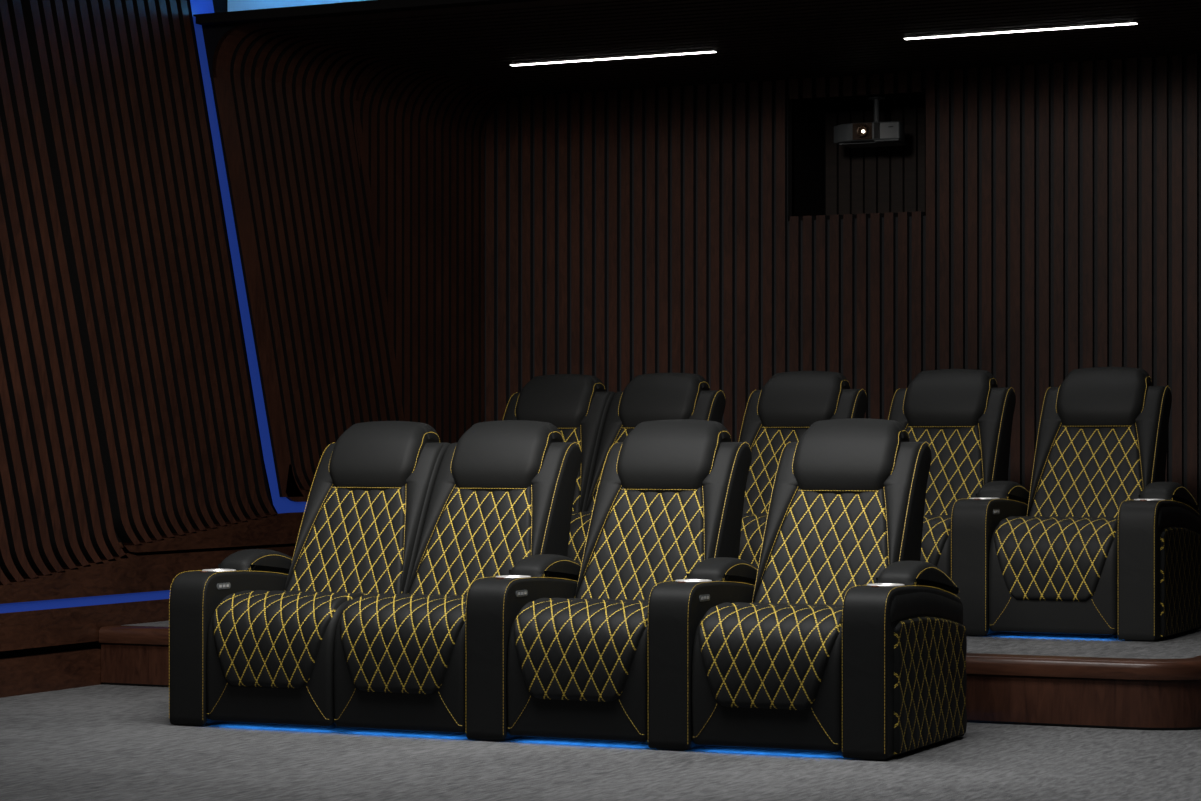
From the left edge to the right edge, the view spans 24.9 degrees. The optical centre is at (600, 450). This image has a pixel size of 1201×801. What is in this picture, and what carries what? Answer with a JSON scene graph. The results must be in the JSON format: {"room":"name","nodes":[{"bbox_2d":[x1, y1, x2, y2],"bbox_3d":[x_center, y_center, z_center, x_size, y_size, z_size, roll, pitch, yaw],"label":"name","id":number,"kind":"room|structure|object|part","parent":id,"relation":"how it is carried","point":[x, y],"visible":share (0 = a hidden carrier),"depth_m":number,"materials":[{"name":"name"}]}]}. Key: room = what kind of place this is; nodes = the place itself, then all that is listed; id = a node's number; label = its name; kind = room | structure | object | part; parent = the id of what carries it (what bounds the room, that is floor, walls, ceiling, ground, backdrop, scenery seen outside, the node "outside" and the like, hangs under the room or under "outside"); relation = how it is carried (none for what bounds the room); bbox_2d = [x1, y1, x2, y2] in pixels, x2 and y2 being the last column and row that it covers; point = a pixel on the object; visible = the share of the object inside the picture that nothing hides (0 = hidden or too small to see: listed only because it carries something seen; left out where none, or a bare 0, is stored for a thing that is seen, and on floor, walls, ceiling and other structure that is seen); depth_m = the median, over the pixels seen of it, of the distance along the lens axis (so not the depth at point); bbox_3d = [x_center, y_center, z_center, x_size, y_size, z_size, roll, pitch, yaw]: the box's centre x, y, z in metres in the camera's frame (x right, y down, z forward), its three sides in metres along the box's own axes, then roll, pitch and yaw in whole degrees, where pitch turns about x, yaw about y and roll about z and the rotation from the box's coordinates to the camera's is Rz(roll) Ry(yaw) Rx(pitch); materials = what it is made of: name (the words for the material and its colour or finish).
{"room":"home theater","nodes":[
{"label":"home theater","id":0,"kind":"room"},
{"bbox_2d":[0,0,519,697],"bbox_3d":[-2.620,-0.855,10.418,0.340,3.700,10.498,0,0,25],"label":"wall","id":1,"kind":"structure","parent":0,"point":[229,250],"depth_m":12.22,"materials":[{"name":"black wood"}]},
{"bbox_3d":[-3.490,-0.808,8.742,0.057,3.594,6.725,0,0,25],"label":"slat panel","id":2,"kind":"part","parent":1,"relation":"part of","materials":[{"name":"brown wood"}]},
{"bbox_3d":[-2.632,0.732,10.585,0.056,0.153,10.205,0,0,25],"label":"panel","id":3,"kind":"part","parent":1,"relation":"part of","materials":[{"name":"brown wood"}]},
{"bbox_2d":[0,590,170,612],"bbox_3d":[-2.743,0.636,10.358,0.048,0.039,9.700,0,0,25],"label":"light","id":4,"kind":"object","parent":1,"relation":"on","point":[58,601],"depth_m":11.50,"materials":[{"name":"blue plastic"}]},
{"bbox_3d":[-2.716,0.530,10.400,0.060,0.174,9.800,0,0,25],"label":"panel","id":5,"kind":"part","parent":1,"relation":"part of","materials":[{"name":"brown wood"}]},
{"bbox_3d":[-2.006,-1.097,11.917,0.057,3.016,2.139,0,0,25],"label":"slat panel","id":6,"kind":"part","parent":1,"relation":"part of","materials":[{"name":"brown wood"}]},
{"bbox_3d":[-1.368,0.368,13.286,0.060,0.147,3.430,0,0,25],"label":"panel","id":7,"kind":"part","parent":1,"relation":"part of","materials":[{"name":"brown wood"}]},
{"bbox_2d":[190,0,307,512],"bbox_3d":[-1.284,-1.150,13.430,0.001,2.910,2.997,0,0,25],"label":"light","id":8,"kind":"object","parent":1,"relation":"attached to","point":[281,504],"depth_m":12.60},
{"bbox_3d":[-1.131,-0.872,13.517,0.267,2.183,2.740,0,0,25],"label":"slat panel","id":9,"kind":"part","parent":1,"relation":"part of","materials":[{"name":"brown wood"}]},
{"bbox_2d":[0,684,1200,800],"bbox_3d":[0.090,1.025,5.540,9.340,0.060,17.570,0,0,25],"label":"floor","id":10,"kind":"structure","parent":0,"point":[102,742],"depth_m":8.63,"materials":[{"name":"grey carpet"}]},
{"bbox_2d":[169,421,449,725],"bbox_3d":[-1.051,0.437,10.176,0.700,1.105,1.045,0,0,25],"label":"recliner","id":11,"kind":"object","parent":10,"relation":"on","point":[252,637],"visible":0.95,"depth_m":9.90,"materials":[{"name":"black leather"}]},
{"bbox_2d":[217,583,230,588],"bbox_3d":[-1.374,0.492,9.911,0.007,0.022,0.090,0,0,25],"label":"switch plate","id":12,"kind":"object","parent":11,"relation":"attached to","point":[219,585],"depth_m":9.91,"materials":[{"name":"grey plastic"}]},
{"bbox_3d":[-1.320,0.715,10.205,0.155,0.548,0.833,0,0,25],"label":"armrest","id":13,"kind":"part","parent":11,"relation":"part of","materials":[{"name":"black leather"}]},
{"bbox_3d":[-1.053,0.750,9.969,0.528,0.444,0.636,0,0,25],"label":"seat","id":14,"kind":"part","parent":11,"relation":"part of","materials":[{"name":"black leather"}]},
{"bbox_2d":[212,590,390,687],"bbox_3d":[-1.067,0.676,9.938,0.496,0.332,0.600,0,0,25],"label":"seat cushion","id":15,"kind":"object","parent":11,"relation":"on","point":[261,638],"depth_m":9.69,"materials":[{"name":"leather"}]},
{"bbox_3d":[-0.877,0.312,10.345,0.526,0.689,0.460,0,0,25],"label":"backrest","id":16,"kind":"part","parent":11,"relation":"part of","materials":[{"name":"black leather"}]},
{"bbox_2d":[334,420,581,739],"bbox_3d":[-0.421,0.437,9.881,0.688,1.105,1.045,0,0,25],"label":"recliner","id":17,"kind":"object","parent":10,"relation":"on","point":[433,657],"visible":0.94,"depth_m":9.57,"materials":[{"name":"black leather"}]},
{"bbox_3d":[-0.573,0.750,9.745,0.528,0.444,0.636,0,0,25],"label":"seat","id":18,"kind":"part","parent":17,"relation":"part of","materials":[{"name":"black leather"}]},
{"bbox_2d":[340,593,466,693],"bbox_3d":[-0.588,0.676,9.714,0.496,0.332,0.600,0,0,25],"label":"seat cushion","id":19,"kind":"object","parent":17,"relation":"on","point":[410,643],"depth_m":9.46,"materials":[{"name":"leather"}]},
{"bbox_3d":[-0.398,0.312,10.120,0.526,0.689,0.460,0,0,25],"label":"backrest","id":20,"kind":"part","parent":17,"relation":"part of","materials":[{"name":"black leather"}]},
{"bbox_3d":[-0.220,0.715,9.691,0.155,0.548,0.833,0,0,25],"label":"armrest","id":21,"kind":"part","parent":17,"relation":"part of","materials":[{"name":"black leather"}]},
{"bbox_2d":[516,590,527,596],"bbox_3d":[-0.274,0.492,9.397,0.007,0.022,0.090,0,0,25],"label":"switch plate","id":22,"kind":"object","parent":17,"relation":"attached to","point":[519,593],"depth_m":9.39,"materials":[{"name":"grey plastic"}]},
{"bbox_2d":[507,419,757,749],"bbox_3d":[0.199,0.437,9.591,0.688,1.105,1.045,0,0,25],"label":"recliner","id":23,"kind":"object","parent":10,"relation":"on","point":[612,661],"visible":0.94,"depth_m":9.27,"materials":[{"name":"black leather"}]},
{"bbox_3d":[0.047,0.750,9.455,0.528,0.444,0.636,0,0,25],"label":"seat","id":24,"kind":"part","parent":23,"relation":"part of","materials":[{"name":"black leather"}]},
{"bbox_2d":[514,598,648,701],"bbox_3d":[0.033,0.676,9.424,0.496,0.332,0.600,0,0,25],"label":"seat cushion","id":25,"kind":"object","parent":23,"relation":"on","point":[570,649],"depth_m":9.17,"materials":[{"name":"leather"}]},
{"bbox_3d":[0.223,0.312,9.831,0.526,0.689,0.460,0,0,25],"label":"backrest","id":26,"kind":"part","parent":23,"relation":"part of","materials":[{"name":"black leather"}]},
{"bbox_3d":[0.400,0.715,9.401,0.155,0.548,0.833,0,0,25],"label":"armrest","id":27,"kind":"part","parent":23,"relation":"part of","materials":[{"name":"black leather"}]},
{"bbox_2d":[699,594,709,601],"bbox_3d":[0.346,0.492,9.107,0.007,0.022,0.090,0,0,25],"label":"switch plate","id":28,"kind":"object","parent":23,"relation":"attached to","point":[702,597],"depth_m":9.10,"materials":[{"name":"grey plastic"}]},
{"bbox_2d":[99,620,1200,729],"bbox_3d":[0.767,0.872,12.180,4.735,0.246,3.563,0,0,25],"label":"platform","id":29,"kind":"object","parent":10,"relation":"on","point":[1020,678],"visible":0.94,"depth_m":9.88,"materials":[{"name":"brown wood"}]},
{"bbox_2d":[503,374,615,511],"bbox_3d":[-0.408,0.193,12.438,0.700,1.105,1.045,0,0,25],"label":"recliner","id":30,"kind":"object","parent":29,"relation":"on","point":[578,405],"visible":0.18,"depth_m":12.56,"materials":[{"name":"black leather"}]},
{"bbox_2d":[567,373,725,563],"bbox_3d":[0.222,0.193,12.143,0.688,1.105,1.045,0,0,25],"label":"recliner","id":31,"kind":"object","parent":29,"relation":"on","point":[654,396],"visible":0.29,"depth_m":12.37,"materials":[{"name":"black leather"}]},
{"bbox_2d":[567,511,592,563],"bbox_3d":[0.055,0.432,11.976,0.496,0.332,0.600,0,0,25],"label":"seat cushion","id":32,"kind":"object","parent":31,"relation":"on","point":[580,521],"depth_m":11.75,"materials":[{"name":"leather"}]},
{"bbox_3d":[0.245,0.068,12.382,0.526,0.689,0.460,0,0,25],"label":"backrest","id":33,"kind":"part","parent":31,"relation":"part of","materials":[{"name":"black leather"}]},
{"bbox_2d":[739,371,866,568],"bbox_3d":[0.842,0.193,11.853,0.688,1.105,1.045,0,0,25],"label":"recliner","id":34,"kind":"object","parent":29,"relation":"on","point":[778,414],"visible":0.34,"depth_m":12.06,"materials":[{"name":"black leather"}]},
{"bbox_2d":[739,513,767,568],"bbox_3d":[0.676,0.432,11.686,0.496,0.332,0.600,0,0,25],"label":"seat cushion","id":35,"kind":"object","parent":34,"relation":"on","point":[753,528],"depth_m":11.41,"materials":[{"name":"leather"}]},
{"bbox_3d":[0.866,0.068,12.092,0.526,0.689,0.460,0,0,25],"label":"backrest","id":36,"kind":"part","parent":34,"relation":"part of","materials":[{"name":"black leather"}]},
{"bbox_2d":[888,369,1029,635],"bbox_3d":[1.462,0.193,11.563,0.688,1.105,1.045,0,0,25],"label":"recliner","id":37,"kind":"object","parent":29,"relation":"on","point":[965,420],"visible":0.59,"depth_m":11.65,"materials":[{"name":"black leather"}]},
{"bbox_2d":[920,515,950,566],"bbox_3d":[1.296,0.432,11.396,0.496,0.332,0.600,0,0,25],"label":"seat cushion","id":38,"kind":"object","parent":37,"relation":"on","point":[936,535],"depth_m":11.06,"materials":[{"name":"leather"}]},
{"bbox_3d":[1.310,0.506,11.427,0.528,0.444,0.636,0,0,25],"label":"seat","id":39,"kind":"part","parent":37,"relation":"part of","materials":[{"name":"black leather"}]},
{"bbox_3d":[1.486,0.068,11.803,0.526,0.689,0.460,0,0,25],"label":"backrest","id":40,"kind":"part","parent":37,"relation":"part of","materials":[{"name":"black leather"}]},
{"bbox_3d":[1.663,0.471,11.373,0.155,0.548,0.833,0,0,25],"label":"armrest","id":41,"kind":"part","parent":37,"relation":"part of","materials":[{"name":"black leather"}]},
{"bbox_2d":[989,367,1200,640],"bbox_3d":[2.088,0.193,11.271,0.700,1.105,1.045,0,0,25],"label":"recliner","id":42,"kind":"object","parent":29,"relation":"on","point":[1103,545],"visible":1,"depth_m":10.96,"materials":[{"name":"black leather"}]},
{"bbox_3d":[1.931,0.506,11.137,0.528,0.444,0.636,0,0,25],"label":"seat","id":43,"kind":"part","parent":42,"relation":"part of","materials":[{"name":"black leather"}]},
{"bbox_2d":[994,516,1117,600],"bbox_3d":[1.916,0.432,11.106,0.496,0.332,0.600,0,0,25],"label":"seat cushion","id":44,"kind":"object","parent":42,"relation":"on","point":[1037,558],"depth_m":10.85,"materials":[{"name":"leather"}]},
{"bbox_3d":[2.106,0.068,11.513,0.526,0.689,0.460,0,0,25],"label":"backrest","id":45,"kind":"part","parent":42,"relation":"part of","materials":[{"name":"black leather"}]},
{"bbox_3d":[2.283,0.471,11.084,0.155,0.548,0.833,0,0,25],"label":"armrest","id":46,"kind":"part","parent":42,"relation":"part of","materials":[{"name":"black leather"}]},
{"bbox_3d":[2.372,0.519,11.078,0.024,0.428,0.750,0,0,25],"label":"quilted panel","id":47,"kind":"part","parent":42,"relation":"part of","materials":[{"name":"leather"}]},
{"bbox_2d":[692,418,966,759],"bbox_3d":[0.825,0.437,9.299,0.700,1.105,1.045,0,0,25],"label":"recliner","id":48,"kind":"object","parent":10,"relation":"on","point":[854,643],"visible":1,"depth_m":9.00,"materials":[{"name":"black leather"}]},
{"bbox_3d":[0.667,0.750,9.165,0.528,0.444,0.636,0,0,25],"label":"seat","id":49,"kind":"part","parent":48,"relation":"part of","materials":[{"name":"black leather"}]},
{"bbox_2d":[698,602,842,709],"bbox_3d":[0.653,0.676,9.134,0.496,0.332,0.600,0,0,25],"label":"seat cushion","id":50,"kind":"object","parent":48,"relation":"on","point":[754,655],"depth_m":8.88,"materials":[{"name":"leather"}]},
{"bbox_3d":[0.843,0.312,9.541,0.526,0.689,0.460,0,0,25],"label":"backrest","id":51,"kind":"part","parent":48,"relation":"part of","materials":[{"name":"black leather"}]},
{"bbox_3d":[1.020,0.715,9.112,0.155,0.548,0.833,0,0,25],"label":"armrest","id":52,"kind":"part","parent":48,"relation":"part of","materials":[{"name":"black leather"}]},
{"bbox_3d":[1.108,0.763,9.106,0.024,0.428,0.750,0,0,25],"label":"quilted panel","id":53,"kind":"part","parent":48,"relation":"part of","materials":[{"name":"leather"}]},
{"bbox_2d":[193,0,1200,95],"bbox_3d":[1.097,-2.361,8.877,8.340,0.889,10.470,0,0,25],"label":"ceiling","id":54,"kind":"structure","parent":0,"point":[472,41],"depth_m":12.57,"materials":[{"name":"black paint"}]},
{"bbox_2d":[508,50,717,65],"bbox_3d":[0.054,-1.934,13.289,1.106,0.041,0.052,0,0,25],"label":"linear light","id":55,"kind":"object","parent":54,"relation":"attached to","point":[710,51],"visible":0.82,"depth_m":13.27,"materials":[{"name":"white plastic"}]},
{"bbox_2d":[903,22,1138,39],"bbox_3d":[1.909,-1.934,12.422,1.098,0.041,0.052,0,0,25],"label":"linear light","id":56,"kind":"object","parent":54,"relation":"attached to","point":[1125,23],"visible":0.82,"depth_m":12.40,"materials":[{"name":"white plastic"}]},
{"bbox_2d":[484,54,1200,516],"bbox_3d":[3.174,-0.482,13.321,8.340,2.953,0.540,0,0,25],"label":"wall","id":57,"kind":"structure","parent":0,"point":[1032,225],"depth_m":13.98,"materials":[{"name":"black wood"}]},
{"bbox_2d":[834,97,905,147],"bbox_3d":[1.396,-1.698,14.046,0.380,0.234,0.312,0,0,25],"label":"projector","id":58,"kind":"object","parent":57,"relation":"hanging from","point":[876,133],"visible":1,"depth_m":13.94,"materials":[{"name":"grey plastic"}]},
{"bbox_2d":[839,139,905,147],"bbox_3d":[1.413,-1.585,14.035,0.340,0.008,0.238,0,0,25],"label":"shelf","id":59,"kind":"object","parent":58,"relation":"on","point":[851,143],"depth_m":14.00,"materials":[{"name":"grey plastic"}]},
{"bbox_3d":[1.418,-1.811,13.987,0.090,0.008,0.090,0,0,25],"label":"ceiling plate","id":60,"kind":"part","parent":58,"relation":"part of","materials":[{"name":"black metal"}]}
]}

